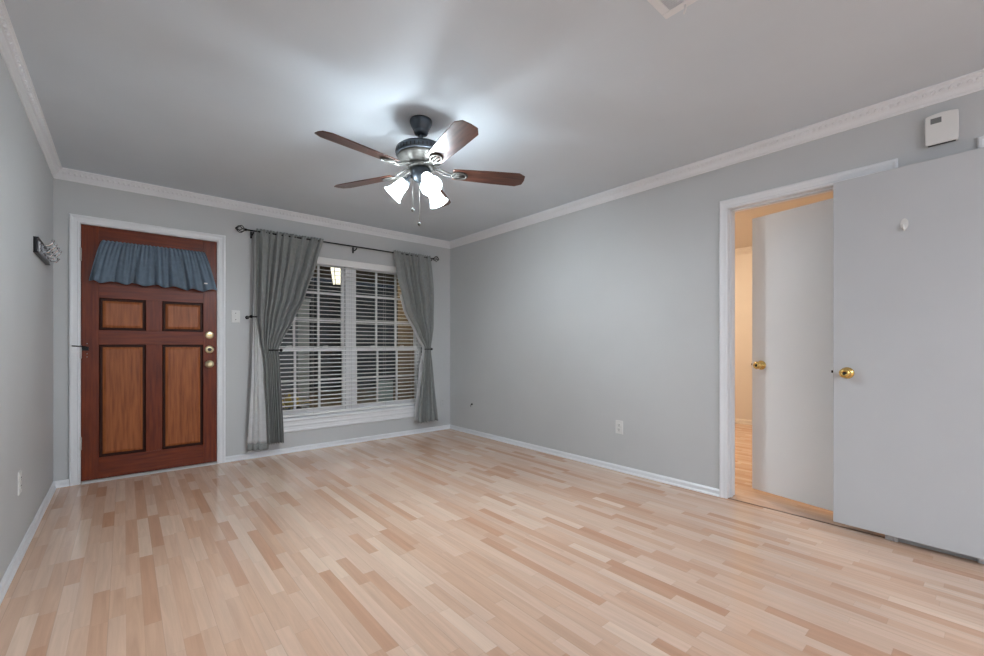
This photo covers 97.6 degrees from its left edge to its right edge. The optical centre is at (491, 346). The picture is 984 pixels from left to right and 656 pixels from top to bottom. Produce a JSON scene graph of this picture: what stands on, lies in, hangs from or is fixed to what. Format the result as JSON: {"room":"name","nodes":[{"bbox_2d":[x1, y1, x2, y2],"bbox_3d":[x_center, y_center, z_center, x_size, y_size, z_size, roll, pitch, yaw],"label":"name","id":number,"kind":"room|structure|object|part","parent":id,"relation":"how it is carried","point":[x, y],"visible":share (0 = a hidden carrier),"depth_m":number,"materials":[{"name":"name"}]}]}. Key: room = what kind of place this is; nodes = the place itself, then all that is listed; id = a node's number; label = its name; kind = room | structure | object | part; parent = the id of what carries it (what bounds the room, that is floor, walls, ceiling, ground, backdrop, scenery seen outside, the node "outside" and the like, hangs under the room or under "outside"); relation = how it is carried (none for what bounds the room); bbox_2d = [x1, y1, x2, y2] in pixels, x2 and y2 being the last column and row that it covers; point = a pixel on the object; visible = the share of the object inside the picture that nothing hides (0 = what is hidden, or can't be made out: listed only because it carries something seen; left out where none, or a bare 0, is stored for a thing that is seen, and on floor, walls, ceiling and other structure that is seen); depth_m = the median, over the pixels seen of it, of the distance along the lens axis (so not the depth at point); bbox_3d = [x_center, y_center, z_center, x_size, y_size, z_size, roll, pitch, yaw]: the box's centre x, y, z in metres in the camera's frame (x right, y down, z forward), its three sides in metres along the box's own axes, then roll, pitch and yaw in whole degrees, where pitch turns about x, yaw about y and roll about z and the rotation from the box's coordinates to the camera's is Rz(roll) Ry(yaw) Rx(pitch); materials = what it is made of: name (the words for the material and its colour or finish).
{"room":"empty living room","nodes":[
{"label":"empty living room","id":0,"kind":"room"},
{"bbox_2d":[0,53,52,581],"bbox_3d":[-0.701,-0.140,0.098,0.115,2.440,8.489,0,0,-40],"label":"wall","id":1,"kind":"structure","parent":0,"point":[26,178],"depth_m":2.26,"materials":[{"name":"grey paint"}]},
{"bbox_2d":[18,470,21,495],"bbox_3d":[-2.424,0.700,2.212,0.008,0.116,0.072,0,0,-40],"label":"wall outlet","id":2,"kind":"object","parent":1,"relation":"attached to","point":[20,471],"visible":1,"depth_m":2.19,"materials":[{"name":"white plastic"}]},
{"bbox_2d":[0,481,55,604],"bbox_3d":[-0.650,1.054,0.141,0.018,0.052,8.259,0,0,-40],"label":"baseboard","id":3,"kind":"structure","parent":1,"relation":"attached to","point":[12,568],"depth_m":2.25,"materials":[{"name":"white wood"}]},
{"bbox_2d":[0,0,61,177],"bbox_3d":[-0.638,-1.319,0.151,0.050,0.082,8.259,0,0,-40],"label":"crown molding","id":4,"kind":"structure","parent":1,"relation":"attached to","point":[10,50],"depth_m":2.18,"materials":[{"name":"white wood"}]},
{"bbox_2d":[33,236,61,264],"bbox_3d":[-2.862,-0.608,2.783,0.085,0.100,0.544,0,0,-40],"label":"hook rack","id":5,"kind":"object","parent":1,"relation":"attached to","point":[40,249],"visible":1,"depth_m":2.71,"materials":[{"name":"black metal"}]},
{"bbox_2d":[53,178,449,480],"bbox_3d":[-1.981,-0.140,4.510,3.666,2.440,0.115,0,0,-40],"label":"wall","id":6,"kind":"structure","parent":0,"point":[71,197],"depth_m":4.07,"materials":[{"name":"grey paint"}]},
{"bbox_2d":[72,224,216,480],"bbox_3d":[-2.891,0.051,3.644,0.957,2.018,0.109,0,0,-40],"label":"door","id":7,"kind":"structure","parent":6,"relation":"in","point":[148,354],"depth_m":3.63,"materials":[{"name":"brown wood"}]},
{"bbox_3d":[-3.037,-0.259,3.543,0.249,0.215,0.007,0,0,-40],"label":"raised panel","id":8,"kind":"part","parent":7,"relation":"part of","materials":[{"name":"brown wood"}]},
{"bbox_3d":[-3.037,0.439,3.543,0.249,0.859,0.007,0,0,-40],"label":"raised panel","id":9,"kind":"part","parent":7,"relation":"part of","materials":[{"name":"brown wood"}]},
{"bbox_2d":[89,240,216,291],"bbox_3d":[-2.834,-0.668,3.647,0.851,0.360,0.090,0,0,-40],"label":"valance","id":10,"kind":"object","parent":7,"relation":"hanging from","point":[124,263],"visible":1,"depth_m":3.61,"materials":[{"name":"blue fabric"}]},
{"bbox_3d":[-2.730,-0.259,3.805,0.250,0.215,0.007,0,0,-40],"label":"raised panel","id":11,"kind":"part","parent":7,"relation":"part of","materials":[{"name":"brown wood"}]},
{"bbox_3d":[-2.730,0.439,3.805,0.250,0.859,0.007,0,0,-40],"label":"raised panel","id":12,"kind":"part","parent":7,"relation":"part of","materials":[{"name":"brown wood"}]},
{"bbox_2d":[69,213,225,485],"bbox_3d":[-2.910,0.027,3.706,1.040,2.106,0.132,0,0,-40],"label":"door frame","id":13,"kind":"structure","parent":6,"relation":"attached to","point":[75,220],"depth_m":3.40,"materials":[{"name":"white wood"}]},
{"bbox_2d":[231,310,239,322],"bbox_3d":[-2.413,-0.280,4.054,0.072,0.116,0.017,0,0,-40],"label":"light switch","id":14,"kind":"object","parent":6,"relation":"attached to","point":[235,314],"visible":1,"depth_m":4.05,"materials":[{"name":"white plastic"}]},
{"bbox_2d":[54,424,449,487],"bbox_3d":[-1.938,1.054,4.459,3.666,0.052,0.018,0,0,-40],"label":"baseboard","id":15,"kind":"structure","parent":6,"relation":"attached to","point":[61,483],"depth_m":4.55,"materials":[{"name":"white wood"}]},
{"bbox_2d":[55,167,449,248],"bbox_3d":[-1.928,-1.319,4.447,3.666,0.082,0.050,0,0,-40],"label":"crown molding","id":16,"kind":"structure","parent":6,"relation":"attached to","point":[67,174],"depth_m":4.00,"materials":[{"name":"white"}]},
{"bbox_2d":[235,225,438,261],"bbox_3d":[-1.539,-1.081,4.726,2.245,0.089,0.131,0,0,-40],"label":"curtain rod","id":17,"kind":"object","parent":6,"relation":"attached to","point":[236,228],"visible":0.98,"depth_m":4.56,"materials":[{"name":"black metal"}]},
{"bbox_2d":[247,228,323,450],"bbox_3d":[-2.018,-0.061,4.259,0.702,2.118,0.095,0,0,-40],"label":"curtain","id":18,"kind":"object","parent":17,"relation":"hanging from","point":[284,266],"visible":1,"depth_m":4.16,"materials":[{"name":"grey fabric"}]},
{"bbox_2d":[393,250,437,422],"bbox_3d":[-0.913,-0.092,5.203,0.608,2.056,0.095,0,0,-40],"label":"curtain","id":19,"kind":"object","parent":17,"relation":"hanging from","point":[414,273],"visible":0.99,"depth_m":5.24,"materials":[{"name":"grey fabric"}]},
{"bbox_2d":[263,264,420,432],"bbox_3d":[-1.586,-0.038,4.831,1.940,1.824,0.146,0,0,-40],"label":"window","id":20,"kind":"structure","parent":6,"relation":"in","point":[309,422],"depth_m":4.81,"materials":[{"name":"white plastic"}]},
{"bbox_3d":[-1.953,0.359,4.549,0.807,0.692,0.026,0,0,-40],"label":"sash","id":21,"kind":"part","parent":20,"relation":"part of","materials":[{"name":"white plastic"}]},
{"bbox_3d":[-1.972,-0.430,4.572,0.807,0.970,0.026,0,0,-40],"label":"sash","id":22,"kind":"part","parent":20,"relation":"part of","materials":[{"name":"white plastic"}]},
{"bbox_2d":[263,257,421,417],"bbox_3d":[-1.567,-0.113,4.809,1.808,1.670,0.063,0,0,-40],"label":"window blind","id":23,"kind":"object","parent":20,"relation":"attached to","point":[321,260],"visible":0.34,"depth_m":4.80,"materials":[{"name":"white plastic"}]},
{"bbox_3d":[-1.891,-0.100,4.541,0.002,1.620,0.051,0,0,-40],"label":"ladder cord","id":24,"kind":"part","parent":23,"relation":"part of","materials":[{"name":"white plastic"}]},
{"bbox_3d":[-1.570,0.711,4.812,1.800,0.022,0.047,0,0,-40],"label":"rail","id":25,"kind":"part","parent":23,"relation":"part of","materials":[{"name":"white plastic"}]},
{"bbox_3d":[-1.579,-0.100,4.807,0.002,1.620,0.051,0,0,-40],"label":"ladder cord","id":26,"kind":"part","parent":23,"relation":"part of","materials":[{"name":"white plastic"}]},
{"bbox_3d":[-1.267,-0.100,5.073,0.002,1.620,0.051,0,0,-40],"label":"ladder cord","id":27,"kind":"part","parent":23,"relation":"part of","materials":[{"name":"white plastic"}]},
{"bbox_3d":[-1.563,0.802,4.804,1.940,0.143,0.076,0,0,-40],"label":"sill","id":28,"kind":"part","parent":20,"relation":"part of","materials":[{"name":"white wood"}]},
{"bbox_3d":[-1.274,-0.430,5.168,0.817,0.970,0.026,0,0,-40],"label":"sash","id":29,"kind":"part","parent":20,"relation":"part of","materials":[{"name":"white plastic"}]},
{"bbox_3d":[-1.255,0.359,5.145,0.817,0.692,0.026,0,0,-40],"label":"sash","id":30,"kind":"part","parent":20,"relation":"part of","materials":[{"name":"white plastic"}]},
{"bbox_2d":[0,423,983,655],"bbox_3d":[1.990,1.130,2.395,7.192,0.100,8.489,0,0,-40],"label":"floor","id":31,"kind":"structure","parent":0,"point":[447,542],"depth_m":2.07,"materials":[{"name":"brown wood"}]},
{"bbox_2d":[81,461,217,484],"bbox_3d":[-2.886,1.072,3.683,0.904,0.016,0.088,0,0,-40],"label":"threshold","id":32,"kind":"object","parent":31,"relation":"on","point":[215,462],"visible":0.86,"depth_m":3.62,"materials":[{"name":"grey"}]},
{"bbox_2d":[728,498,884,537],"bbox_3d":[1.947,1.079,2.740,0.012,0.003,0.830,0,0,-40],"label":"threshold","id":33,"kind":"object","parent":31,"relation":"on","point":[728,498],"visible":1,"depth_m":2.69,"materials":[{"name":"brown"}]},
{"bbox_2d":[4,0,983,248],"bbox_3d":[1.990,-1.410,2.395,7.192,0.100,8.489,0,0,-40],"label":"ceiling","id":34,"kind":"structure","parent":0,"point":[227,99],"depth_m":2.24,"materials":[{"name":"white paint"}]},
{"bbox_2d":[315,115,524,225],"bbox_3d":[-0.434,-1.037,2.560,1.225,0.646,1.232,0,0,-40],"label":"ceiling fan","id":35,"kind":"object","parent":34,"relation":"hanging from","point":[422,155],"visible":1,"depth_m":2.52,"materials":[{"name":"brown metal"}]},
{"bbox_3d":[-0.706,-1.052,2.281,0.136,0.006,0.454,16,10,40],"label":"blade","id":36,"kind":"part","parent":35,"relation":"part of","materials":[{"name":"brown wood"}]},
{"bbox_3d":[-0.812,-1.052,2.762,0.454,0.006,0.136,0,12,24],"label":"blade","id":37,"kind":"part","parent":35,"relation":"part of","materials":[{"name":"brown wood"}]},
{"bbox_3d":[-0.583,-0.938,2.595,0.137,0.146,0.131,0,0,-40],"label":"lamp shade","id":38,"kind":"part","parent":35,"relation":"part of","materials":[{"name":"white glass"}]},
{"bbox_3d":[-0.518,-1.059,2.493,0.145,0.048,0.059,0,0,-40],"label":"blade arm","id":39,"kind":"part","parent":35,"relation":"part of","materials":[{"name":"silver metal"}]},
{"bbox_3d":[-0.552,-1.059,2.648,0.142,0.049,0.059,0,0,24],"label":"blade arm","id":40,"kind":"part","parent":35,"relation":"part of","materials":[{"name":"silver metal"}]},
{"bbox_3d":[-0.505,-1.001,2.594,0.076,0.062,0.054,0,0,0],"label":"lamp arm","id":41,"kind":"part","parent":35,"relation":"part of","materials":[{"name":"grey metal"}]},
{"bbox_3d":[-0.432,-0.866,2.559,0.004,0.262,0.004,0,0,-18],"label":"pull chain","id":42,"kind":"part","parent":35,"relation":"part of","materials":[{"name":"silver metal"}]},
{"bbox_3d":[-0.370,-0.959,2.483,0.041,0.072,0.070,0,0,-40],"label":"bulb","id":43,"kind":"part","parent":35,"relation":"part of","materials":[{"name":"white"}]},
{"bbox_3d":[-0.359,-1.059,2.478,0.061,0.048,0.145,0,0,-40],"label":"blade arm","id":44,"kind":"part","parent":35,"relation":"part of","materials":[{"name":"silver metal"}]},
{"bbox_3d":[-0.362,-0.938,2.462,0.123,0.146,0.144,0,0,-40],"label":"lamp shade","id":45,"kind":"part","parent":35,"relation":"part of","materials":[{"name":"white glass"}]},
{"bbox_3d":[-0.356,-0.938,2.726,0.144,0.146,0.121,0,0,-40],"label":"lamp shade","id":46,"kind":"part","parent":35,"relation":"part of","materials":[{"name":"white glass"}]},
{"bbox_3d":[-0.388,-1.052,3.011,0.136,0.006,0.454,-12,-1,5],"label":"blade","id":47,"kind":"part","parent":35,"relation":"part of","materials":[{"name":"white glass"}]},
{"bbox_3d":[-0.296,-1.059,2.624,0.142,0.049,0.059,0,0,-12],"label":"blade arm","id":48,"kind":"part","parent":35,"relation":"part of","materials":[{"name":"silver metal"}]},
{"bbox_3d":[-0.215,-1.052,2.233,0.136,0.006,0.454,14,-7,-30],"label":"blade","id":49,"kind":"part","parent":35,"relation":"part of","materials":[{"name":"brown wood"}]},
{"bbox_3d":[-0.019,-1.052,2.685,0.454,0.006,0.136,0,-12,-12],"label":"blade","id":50,"kind":"part","parent":35,"relation":"part of","materials":[{"name":"brown wood"}]},
{"bbox_2d":[647,0,696,18],"bbox_3d":[0.721,-1.343,1.552,0.300,0.034,0.350,0,0,-40],"label":"ceiling vent","id":51,"kind":"object","parent":34,"relation":"in","point":[666,8],"visible":1,"depth_m":1.71,"materials":[{"name":"white metal"}]},
{"bbox_2d":[450,90,983,560],"bbox_3d":[2.175,-0.140,2.553,0.115,2.440,8.489,0,0,-40],"label":"wall","id":52,"kind":"structure","parent":0,"point":[565,328],"depth_m":3.71,"materials":[{"name":"grey paint"}]},
{"bbox_2d":[450,424,718,496],"bbox_3d":[2.124,1.054,2.510,0.018,0.052,8.259,0,0,-40],"label":"baseboard","id":53,"kind":"structure","parent":52,"relation":"attached to","point":[652,476],"depth_m":3.83,"materials":[{"name":"white"}]},
{"bbox_2d":[616,420,622,433],"bbox_3d":[1.099,0.700,3.719,0.008,0.116,0.072,0,0,-40],"label":"wall outlet","id":54,"kind":"object","parent":52,"relation":"attached to","point":[619,424],"visible":1,"depth_m":3.71,"materials":[{"name":"white plastic"}]},
{"bbox_2d":[449,69,983,248],"bbox_3d":[2.112,-1.319,2.499,0.050,0.082,8.259,0,0,-40],"label":"crown molding","id":55,"kind":"structure","parent":52,"relation":"attached to","point":[972,82],"depth_m":2.81,"materials":[{"name":"white"}]},
{"bbox_2d":[735,419,751,424],"bbox_3d":[2.668,1.050,4.513,3.181,0.060,2.800,0,0,-40],"label":"baseboard","id":56,"kind":"structure","parent":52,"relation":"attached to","point":[741,421],"depth_m":5.98,"materials":[{"name":"beige paint"}]},
{"bbox_2d":[751,198,832,510],"bbox_3d":[2.094,0.054,2.843,0.165,1.992,0.785,0,0,-23],"label":"door","id":57,"kind":"structure","parent":52,"relation":"in","point":[792,363],"depth_m":2.92,"materials":[{"name":"white paint"}]},
{"bbox_3d":[1.926,0.138,3.110,0.066,0.066,0.066,0,0,-28],"label":"knob","id":58,"kind":"part","parent":57,"relation":"part of","materials":[{"name":"gold metal"}]},
{"bbox_2d":[719,158,897,541],"bbox_3d":[1.984,0.021,2.771,0.142,2.117,0.936,0,0,-40],"label":"door frame","id":59,"kind":"structure","parent":52,"relation":"attached to","point":[728,208],"depth_m":3.06,"materials":[{"name":"white wood"}]},
{"bbox_2d":[831,147,983,559],"bbox_3d":[2.222,0.035,2.282,0.101,2.003,0.690,0,0,-40],"label":"door","id":60,"kind":"structure","parent":52,"relation":"in","point":[908,370],"depth_m":2.29,"materials":[{"name":"white paint"}]},
{"bbox_3d":[2.035,0.155,2.475,0.067,0.066,0.066,0,0,-40],"label":"knob","id":61,"kind":"part","parent":60,"relation":"part of","materials":[{"name":"gold metal"}]},
{"bbox_2d":[900,218,908,230],"bbox_3d":[2.200,-0.651,2.297,0.037,0.068,0.032,0,0,-40],"label":"hook","id":62,"kind":"object","parent":60,"relation":"attached to","point":[904,223],"visible":1,"depth_m":2.30,"materials":[{"name":"white plastic"}]},
{"bbox_2d":[925,109,958,147],"bbox_3d":[2.341,-1.134,2.240,0.037,0.162,0.122,0,0,-40],"label":"thermostat","id":63,"kind":"object","parent":52,"relation":"attached to","point":[942,127],"visible":1,"depth_m":2.23,"materials":[{"name":"white plastic"}]},
{"bbox_2d":[977,136,983,563],"bbox_3d":[2.712,0.018,1.822,0.017,2.125,0.872,0,0,-40],"label":"door frame","id":64,"kind":"structure","parent":52,"relation":"attached to","point":[980,140],"depth_m":2.14,"materials":[{"name":"white wood"}]},
{"bbox_2d":[735,253,751,419],"bbox_3d":[3.922,-0.140,5.583,0.115,2.440,3.000,0,0,-40],"label":"wall","id":65,"kind":"structure","parent":0,"point":[743,263],"depth_m":5.99,"materials":[{"name":"beige paint"}]},
{"bbox_2d":[735,246,751,255],"bbox_3d":[3.859,-1.319,5.529,0.050,0.082,2.800,0,0,-40],"label":"crown molding","id":66,"kind":"structure","parent":65,"relation":"attached to","point":[746,250],"depth_m":5.96,"materials":[{"name":"beige paint"}]},
{"label":"outside","id":67,"kind":"structure","parent":0,"visible":0},
{"bbox_2d":[282,385,394,407],"bbox_3d":[-3.094,1.150,7.860,8.500,0.100,6.426,0,0,-40],"label":"ground porch","id":68,"kind":"structure","parent":67,"point":[370,389],"depth_m":9.41,"materials":[{"name":"concrete"}]},
{"bbox_2d":[282,394,311,409],"bbox_3d":[-2.610,0.857,5.613,0.523,0.485,0.490,0,0,-40],"label":"potted plant","id":69,"kind":"object","parent":68,"relation":"on","point":[289,395],"visible":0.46,"depth_m":5.62,"materials":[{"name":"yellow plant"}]},
{"bbox_2d":[295,299,310,407],"bbox_3d":[-2.774,0.205,6.284,0.190,1.790,0.190,0,0,-40],"label":"porch post","id":70,"kind":"object","parent":68,"relation":"on","point":[300,329],"visible":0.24,"depth_m":6.22,"materials":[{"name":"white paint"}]},
{"bbox_2d":[279,281,397,392],"bbox_3d":[-5.115,-0.220,10.228,8.500,2.800,0.200,0,0,-40],"label":"wall","id":71,"kind":"structure","parent":68,"relation":"on","point":[335,308],"depth_m":11.07,"materials":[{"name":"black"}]},
{"bbox_2d":[378,381,392,401],"bbox_3d":[-1.617,0.815,6.522,0.240,0.570,0.040,0,0,-40],"label":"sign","id":72,"kind":"object","parent":68,"relation":"on","point":[390,384],"visible":0.53,"depth_m":6.51,"materials":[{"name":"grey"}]},
{"bbox_2d":[398,283,413,399],"bbox_3d":[-0.959,-0.220,6.429,0.210,2.640,1.476,0,0,-40],"label":"wall","id":73,"kind":"structure","parent":68,"relation":"on","point":[400,317],"depth_m":6.75,"materials":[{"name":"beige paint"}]},
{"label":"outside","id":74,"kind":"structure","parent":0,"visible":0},
{"bbox_2d":[312,266,397,285],"bbox_3d":[-2.704,-1.590,7.404,8.500,0.100,5.226,0,0,-40],"label":"ceiling","id":75,"kind":"structure","parent":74,"point":[323,268],"depth_m":9.51,"materials":[{"name":"beige paint"}]},
{"bbox_2d":[330,267,340,286],"bbox_3d":[-2.167,-1.190,6.039,0.173,0.700,0.174,0,0,-40],"label":"lantern","id":76,"kind":"object","parent":75,"relation":"hanging from","point":[331,268],"visible":0.38,"depth_m":6.00,"materials":[{"name":"beige"}]}
]}

